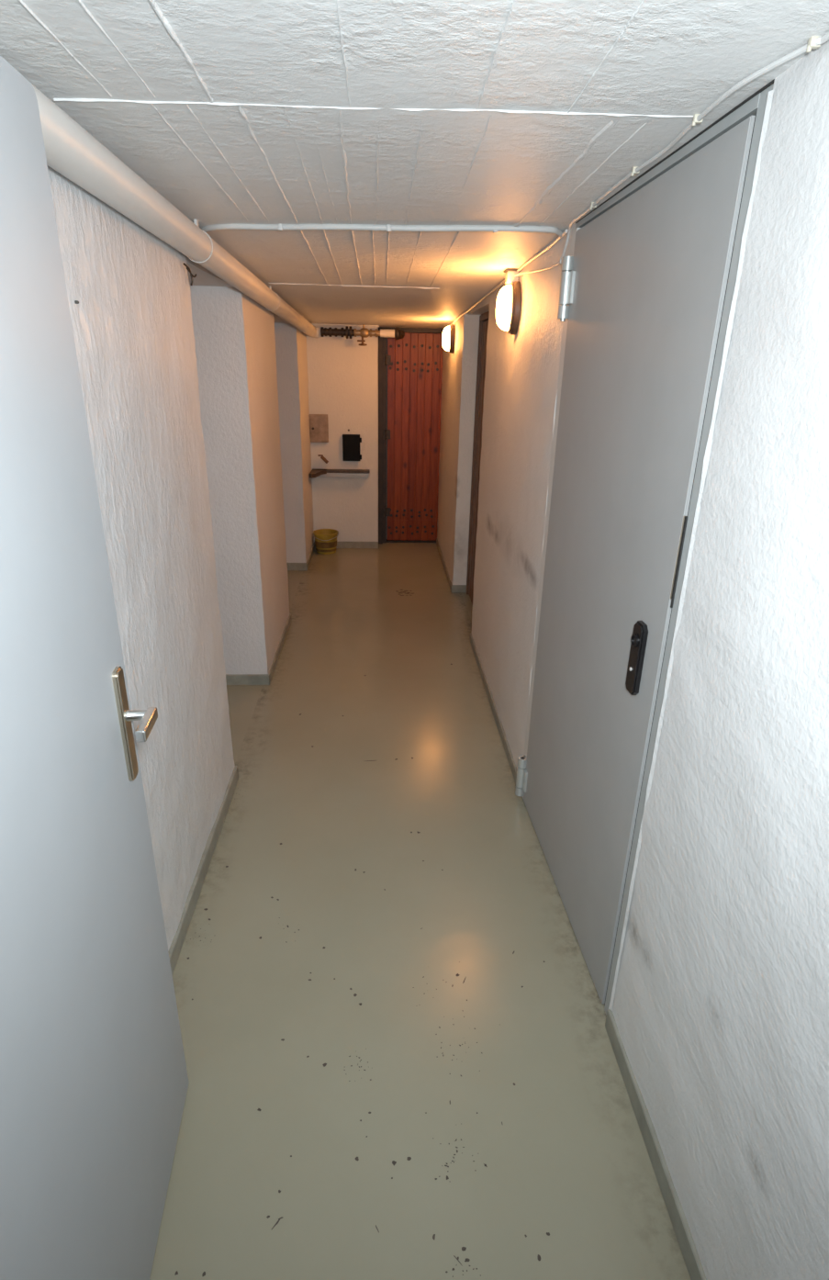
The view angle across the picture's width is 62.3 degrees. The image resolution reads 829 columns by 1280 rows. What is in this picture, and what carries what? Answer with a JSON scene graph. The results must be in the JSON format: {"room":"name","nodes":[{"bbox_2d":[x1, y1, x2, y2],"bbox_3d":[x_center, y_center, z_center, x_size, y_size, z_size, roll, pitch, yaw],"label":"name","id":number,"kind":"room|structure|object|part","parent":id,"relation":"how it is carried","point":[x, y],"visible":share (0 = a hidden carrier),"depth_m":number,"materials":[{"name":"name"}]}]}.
{"room":"basement corridor","nodes":[
{"label":"basement corridor","id":0,"kind":"room"},
{"bbox_2d":[47,165,234,951],"bbox_3d":[-0.803,0.397,0.577,0.364,2.080,4.051,0,22,-3],"label":"wall","id":1,"kind":"structure","parent":0,"point":[132,324],"depth_m":1.85,"materials":[{"name":"white paint"}]},
{"bbox_2d":[168,765,238,975],"bbox_3d":[-0.859,0.970,1.787,0.367,0.063,2.254,0,22,-3],"label":"baseboard","id":2,"kind":"structure","parent":1,"relation":"attached to","point":[185,920],"depth_m":2.24,"materials":[{"name":"grey paint"}]},
{"bbox_2d":[186,256,232,286],"bbox_3d":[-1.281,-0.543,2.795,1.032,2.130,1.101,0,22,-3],"label":"ceiling","id":3,"kind":"structure","parent":0,"point":[204,277],"depth_m":2.64,"materials":[{"name":"white paint"}]},
{"bbox_2d":[189,285,289,674],"bbox_3d":[-1.315,-0.891,3.713,1.061,2.080,0.972,0,22,-3],"label":"wall","id":4,"kind":"structure","parent":0,"point":[234,333],"depth_m":3.37,"materials":[{"name":"white paint"}]},
{"bbox_2d":[225,613,291,684],"bbox_3d":[-1.304,0.029,4.084,1.015,0.058,0.987,0,22,-3],"label":"baseboard","id":5,"kind":"structure","parent":4,"relation":"attached to","point":[237,679],"depth_m":3.65,"materials":[{"name":"grey paint"}]},
{"bbox_2d":[273,322,314,562],"bbox_3d":[-1.418,-1.690,5.671,1.056,2.080,0.907,0,22,-3],"label":"wall","id":6,"kind":"structure","parent":0,"point":[291,348],"depth_m":5.35,"materials":[{"name":"white paint"}]},
{"bbox_2d":[306,325,378,541],"bbox_3d":[-0.797,-1.859,6.117,0.942,2.080,0.331,0,22,-3],"label":"wall","id":7,"kind":"structure","parent":0,"point":[342,373],"depth_m":5.95,"materials":[{"name":"white paint"}]},
{"bbox_2d":[308,414,328,442],"bbox_3d":[-0.827,-1.827,5.928,0.162,0.234,0.050,0,22,-3],"label":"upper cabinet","id":8,"kind":"object","parent":7,"relation":"attached to","point":[319,423],"visible":1,"depth_m":5.91,"materials":[{"name":"metal"}]},
{"bbox_2d":[317,454,328,463],"bbox_3d":[-0.797,-1.587,6.018,0.092,0.078,0.066,0,22,-3],"label":"water tap","id":9,"kind":"object","parent":7,"relation":"attached to","point":[322,457],"visible":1,"depth_m":5.99,"materials":[{"name":"metal"}]},
{"bbox_3d":[-0.788,-1.586,6.020,0.074,0.074,0.066,0,22,-3],"label":"spout","id":10,"kind":"part","parent":9,"relation":"part of","materials":[{"name":"metal"}]},
{"bbox_2d":[286,541,378,570],"bbox_3d":[-1.113,-0.742,5.979,1.590,0.064,0.750,0,22,-3],"label":"baseboard","id":11,"kind":"structure","parent":7,"relation":"attached to","point":[340,544],"depth_m":6.33,"materials":[{"name":"grey paint"}]},
{"bbox_2d":[309,468,370,478],"bbox_3d":[-0.645,-1.431,5.957,0.507,0.060,0.311,0,22,-3],"label":"wall shelf","id":12,"kind":"object","parent":7,"relation":"attached to","point":[314,473],"visible":1,"depth_m":6.03,"materials":[{"name":"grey wood"}]},
{"bbox_3d":[-0.645,-1.464,6.070,0.475,0.035,0.077,0,22,-3],"label":"shelf rail","id":13,"kind":"part","parent":12,"relation":"part of","materials":[{"name":"grey metal"}]},
{"bbox_2d":[311,323,379,326],"bbox_3d":[-0.581,-2.597,5.640,0.580,0.032,0.040,0,22,-3],"label":"trim","id":14,"kind":"structure","parent":7,"relation":"attached to","point":[313,324],"depth_m":5.62,"materials":[{"name":"white paint"}]},
{"bbox_2d":[342,434,361,460],"bbox_3d":[-0.545,-1.683,6.005,0.166,0.224,0.044,0,22,-3],"label":"wall box","id":15,"kind":"object","parent":7,"relation":"attached to","point":[351,443],"visible":1,"depth_m":5.99,"materials":[{"name":"black metal"}]},
{"bbox_2d":[320,324,404,346],"bbox_3d":[-0.425,-2.544,5.725,0.689,0.166,0.348,0,22,-3],"label":"pipe","id":16,"kind":"object","parent":7,"relation":"attached to","point":[364,332],"visible":0.98,"depth_m":5.58,"materials":[{"name":"metal"}]},
{"bbox_2d":[378,326,444,543],"bbox_3d":[0.025,-1.838,6.226,0.710,1.950,0.120,0,22,-3],"label":"door","id":17,"kind":"structure","parent":7,"relation":"in","point":[412,364],"depth_m":6.21,"materials":[{"name":"wood"}]},
{"bbox_2d":[377,332,423,477],"bbox_3d":[0.022,-1.951,6.385,1.300,2.080,0.160,0,22,-3],"label":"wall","id":18,"kind":"structure","parent":0,"point":[418,332],"depth_m":6.24,"materials":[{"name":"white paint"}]},
{"bbox_2d":[0,0,828,328],"bbox_3d":[-0.489,-1.395,2.190,2.750,0.445,8.350,0,22,-3],"label":"ceiling","id":19,"kind":"structure","parent":0,"point":[516,113],"depth_m":1.19,"materials":[{"name":"paint"}]},
{"bbox_2d":[30,82,319,337],"bbox_3d":[-0.643,-1.169,2.024,0.107,0.306,7.690,0,22,-3],"label":"pipe","id":20,"kind":"object","parent":19,"relation":"attached to","point":[71,151],"visible":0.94,"depth_m":1.47,"materials":[{"name":"beige paint"}]},
{"bbox_2d":[183,262,196,285],"bbox_3d":[-0.689,-1.121,2.108,0.012,0.057,0.083,4,22,8],"label":"wire hook","id":21,"kind":"object","parent":20,"relation":"hanging from","point":[185,264],"visible":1,"depth_m":2.11,"materials":[{"name":"metal"}]},
{"bbox_2d":[201,224,563,237],"bbox_3d":[-0.127,-1.265,2.120,1.174,0.025,0.160,4,22,6],"label":"pipe","id":22,"kind":"object","parent":19,"relation":"attached to","point":[387,228],"visible":0.86,"depth_m":2.07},
{"bbox_2d":[453,229,568,325],"bbox_3d":[0.377,-1.768,3.537,0.027,0.132,3.121,0,22,-3],"label":"cable","id":23,"kind":"object","parent":19,"relation":"attached to","point":[565,232],"visible":0.94,"depth_m":2.70,"materials":[{"name":"white plastic"}]},
{"bbox_2d":[514,32,828,276],"bbox_3d":[0.545,-0.688,0.688,0.050,0.202,4.541,0,22,-4],"label":"cable","id":24,"kind":"object","parent":19,"relation":"attached to","point":[814,42],"visible":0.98,"depth_m":1.18,"materials":[{"name":"plastic"}]},
{"bbox_2d":[149,542,691,1279],"bbox_3d":[-0.529,0.584,2.995,2.750,0.121,8.350,0,22,-3],"label":"floor","id":25,"kind":"structure","parent":0,"point":[401,1062],"depth_m":1.86,"materials":[{"name":"grey paint"}]},
{"bbox_2d":[312,528,338,554],"bbox_3d":[-0.795,-0.881,6.170,0.236,0.190,0.234,0,22,-3],"label":"bucket","id":26,"kind":"object","parent":25,"relation":"on","point":[325,539],"visible":1,"depth_m":6.11,"materials":[{"name":"yellow plastic"}]},
{"bbox_2d":[467,295,489,314],"bbox_3d":[0.556,-2.014,4.013,0.378,0.155,1.093,0,22,-3],"label":"wall","id":27,"kind":"structure","parent":0,"point":[481,308],"depth_m":4.00,"materials":[{"name":"white paint"}]},
{"bbox_2d":[437,40,828,1279],"bbox_3d":[0.621,-0.392,2.586,0.401,2.080,8.225,0,22,-3],"label":"wall","id":28,"kind":"structure","parent":0,"point":[721,1004],"depth_m":1.15,"materials":[{"name":"white paint"}]},
{"bbox_2d":[442,324,455,353],"bbox_3d":[0.249,-2.228,5.072,0.086,0.200,0.140,0,22,-3],"label":"lamp","id":29,"kind":"object","parent":28,"relation":"attached to","point":[449,331],"visible":1,"depth_m":5.02,"materials":[{"name":"white glass"}]},
{"bbox_2d":[436,538,466,593],"bbox_3d":[0.319,-0.694,5.939,0.153,0.058,1.642,0,22,-3],"label":"baseboard","id":30,"kind":"structure","parent":28,"relation":"attached to","point":[454,589],"depth_m":5.22,"materials":[{"name":"grey paint"}]},
{"bbox_2d":[466,311,488,603],"bbox_3d":[0.437,-1.060,4.395,0.126,1.905,0.964,0,22,-3],"label":"door","id":31,"kind":"structure","parent":28,"relation":"in","point":[483,318],"depth_m":4.67,"materials":[{"name":"brown wood"}]},
{"bbox_2d":[469,632,516,784],"bbox_3d":[0.390,0.285,3.547,0.015,0.052,1.617,0,22,-3],"label":"baseboard","id":32,"kind":"structure","parent":28,"relation":"attached to","point":[491,701],"depth_m":3.35,"materials":[{"name":"grey paint"}]},
{"bbox_2d":[495,280,521,335],"bbox_3d":[0.383,-1.371,2.834,0.086,0.200,0.140,0,22,-3],"label":"lamp","id":33,"kind":"object","parent":28,"relation":"attached to","point":[508,308],"visible":1,"depth_m":2.79,"materials":[{"name":"white glass"}]},
{"bbox_2d":[503,269,519,283],"bbox_3d":[0.399,-1.502,2.835,0.056,0.050,0.072,0,22,-3],"label":"junction box","id":34,"kind":"object","parent":28,"relation":"attached to","point":[510,277],"visible":0.78,"depth_m":2.81,"materials":[{"name":"grey plastic"}]},
{"bbox_3d":[0.400,-1.521,2.828,0.056,0.008,0.072,0,22,-3],"label":"lid","id":35,"kind":"part","parent":34,"relation":"part of","materials":[{"name":"white plastic"}]},
{"bbox_2d":[515,79,773,1015],"bbox_3d":[0.521,-0.134,1.920,0.122,2.060,1.059,-1,22,-5],"label":"door","id":36,"kind":"structure","parent":28,"relation":"in","point":[648,278],"depth_m":1.69,"materials":[{"name":"grey paint"}]},
{"bbox_3d":[0.514,0.043,1.587,0.017,0.176,0.052,-1,22,-5],"label":"handle plate","id":37,"kind":"part","parent":36,"relation":"part of","materials":[{"name":"black plastic"}]},
{"bbox_2d":[605,1009,708,1279],"bbox_3d":[0.578,1.515,0.524,0.016,0.062,2.770,0,22,-3],"label":"baseboard","id":38,"kind":"structure","parent":28,"relation":"attached to","point":[696,1270],"depth_m":1.47,"materials":[{"name":"grey paint"}]},
{"bbox_2d":[608,89,774,1010],"bbox_3d":[0.536,0.063,1.425,0.018,1.960,0.017,0,22,-3],"label":"trim","id":39,"kind":"structure","parent":28,"relation":"attached to","point":[746,230],"depth_m":1.28,"materials":[{"name":"white paint"}]},
{"bbox_3d":[-0.531,0.516,0.297,0.173,2.080,0.173,0,22,-3],"label":"wall","id":40,"kind":"structure","parent":0,"visible":0},
{"bbox_2d":[0,55,188,1279],"bbox_3d":[-0.463,0.340,0.847,0.101,1.946,0.947,-1,22,-6],"label":"door","id":41,"kind":"structure","parent":40,"relation":"in","point":[94,1078],"depth_m":0.94,"materials":[{"name":"grey paint"}]},
{"bbox_3d":[-0.512,0.151,1.218,0.009,0.219,0.036,-1,22,-6],"label":"lock plate","id":42,"kind":"part","parent":41,"relation":"part of","materials":[{"name":"silver metal"}]},
{"bbox_3d":[-0.479,0.146,1.183,0.051,0.022,0.090,-1,22,-6],"label":"lever handle","id":43,"kind":"part","parent":41,"relation":"part of","materials":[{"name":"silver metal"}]}
]}

